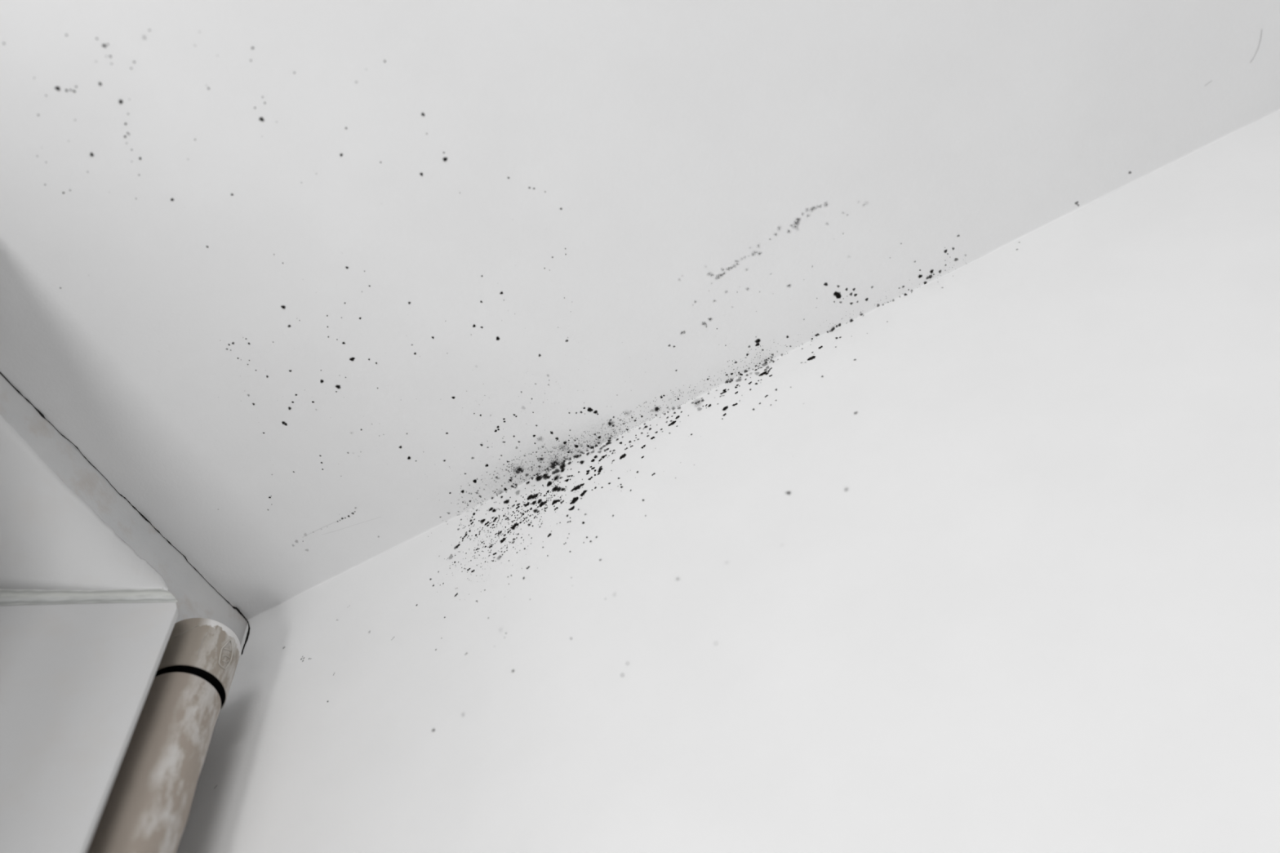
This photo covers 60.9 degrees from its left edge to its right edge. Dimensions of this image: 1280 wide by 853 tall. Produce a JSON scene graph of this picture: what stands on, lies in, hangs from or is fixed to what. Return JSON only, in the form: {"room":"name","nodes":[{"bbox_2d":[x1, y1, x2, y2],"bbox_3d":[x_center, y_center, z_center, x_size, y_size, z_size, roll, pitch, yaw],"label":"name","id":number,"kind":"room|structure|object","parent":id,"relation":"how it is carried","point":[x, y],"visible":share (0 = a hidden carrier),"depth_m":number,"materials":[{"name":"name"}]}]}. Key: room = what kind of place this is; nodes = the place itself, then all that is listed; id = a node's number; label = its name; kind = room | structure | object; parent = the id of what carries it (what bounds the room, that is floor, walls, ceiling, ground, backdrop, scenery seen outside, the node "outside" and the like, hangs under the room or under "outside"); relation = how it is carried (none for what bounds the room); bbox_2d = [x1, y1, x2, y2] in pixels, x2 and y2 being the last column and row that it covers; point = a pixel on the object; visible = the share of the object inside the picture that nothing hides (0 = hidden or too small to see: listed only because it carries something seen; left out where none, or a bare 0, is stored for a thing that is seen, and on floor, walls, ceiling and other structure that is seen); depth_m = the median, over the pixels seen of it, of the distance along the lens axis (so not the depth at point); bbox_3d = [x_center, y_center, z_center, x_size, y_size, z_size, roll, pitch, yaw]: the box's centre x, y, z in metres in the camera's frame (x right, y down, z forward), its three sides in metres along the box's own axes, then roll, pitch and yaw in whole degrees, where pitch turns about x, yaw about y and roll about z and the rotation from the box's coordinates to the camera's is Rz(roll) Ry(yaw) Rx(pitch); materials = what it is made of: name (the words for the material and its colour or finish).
{"room":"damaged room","nodes":[
{"label":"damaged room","id":0,"kind":"room"},
{"bbox_2d":[0,373,248,852],"bbox_3d":[-1.071,-0.023,-0.436,0.550,2.400,2.600,-26,-59,10],"label":"wall","id":1,"kind":"structure","parent":0,"point":[195,597],"depth_m":1.09,"materials":[{"name":"white paint"}]},
{"bbox_2d":[0,414,177,852],"bbox_3d":[-0.610,0.646,0.013,0.621,2.363,0.246,6,-59,-10],"label":"cabinet","id":2,"kind":"object","parent":1,"relation":"attached to","point":[76,680],"visible":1,"depth_m":0.93,"materials":[{"name":"white paint"}]},
{"bbox_2d":[0,372,249,654],"bbox_3d":[-0.634,-0.100,0.953,0.008,0.059,0.901,-26,-59,10],"label":"crack","id":3,"kind":"object","parent":1,"relation":"attached to","point":[17,390],"visible":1,"depth_m":1.12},
{"bbox_2d":[85,617,240,852],"bbox_3d":[-0.312,0.807,0.090,0.074,2.266,0.073,-26,-59,10],"label":"drain pipe","id":4,"kind":"object","parent":1,"relation":"attached to","point":[146,809],"visible":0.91,"depth_m":0.91,"materials":[{"name":"beige plastic"}]},
{"bbox_2d":[0,0,1279,619],"bbox_3d":[0.116,-1.301,0.321,2.600,0.001,2.599,-26,-59,10],"label":"ceiling","id":5,"kind":"structure","parent":0,"point":[673,141],"depth_m":0.99,"materials":[{"name":"white paint"}]},
{"bbox_2d":[3,29,561,209],"bbox_3d":[-0.290,-0.257,0.928,0.450,0.001,0.150,0,-58,-6],"label":"mold","id":6,"kind":"object","parent":5,"relation":"attached to","point":[103,45],"depth_m":0.92,"materials":[{"name":"black"}]},
{"bbox_2d":[59,245,674,542],"bbox_3d":[-0.271,-0.068,1.048,0.589,0.001,0.382,-26,-59,10],"label":"mold","id":7,"kind":"object","parent":5,"relation":"attached to","point":[501,292],"depth_m":1.05,"materials":[{"name":"black"}]},
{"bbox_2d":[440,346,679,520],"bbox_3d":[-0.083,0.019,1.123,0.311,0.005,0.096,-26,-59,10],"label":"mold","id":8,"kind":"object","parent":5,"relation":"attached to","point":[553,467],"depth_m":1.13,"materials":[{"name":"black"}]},
{"bbox_2d":[177,108,1279,852],"bbox_3d":[0.829,0.279,-0.031,2.600,2.400,0.001,-26,-59,10],"label":"wall","id":9,"kind":"structure","parent":0,"point":[1037,609],"depth_m":0.83,"materials":[{"name":"white paint"}]},
{"bbox_2d":[416,400,699,605],"bbox_3d":[-0.115,0.104,1.075,0.424,0.212,0.001,-26,-59,10],"label":"mold","id":10,"kind":"object","parent":9,"relation":"attached to","point":[544,476],"depth_m":1.10,"materials":[{"name":"black"}]},
{"bbox_2d":[702,171,1130,415],"bbox_3d":[0.307,-0.165,1.014,0.616,0.072,0.076,-28,-59,11],"label":"mold","id":11,"kind":"object","parent":9,"relation":"attached to","point":[836,294],"depth_m":1.07,"materials":[{"name":"black"}]}
]}

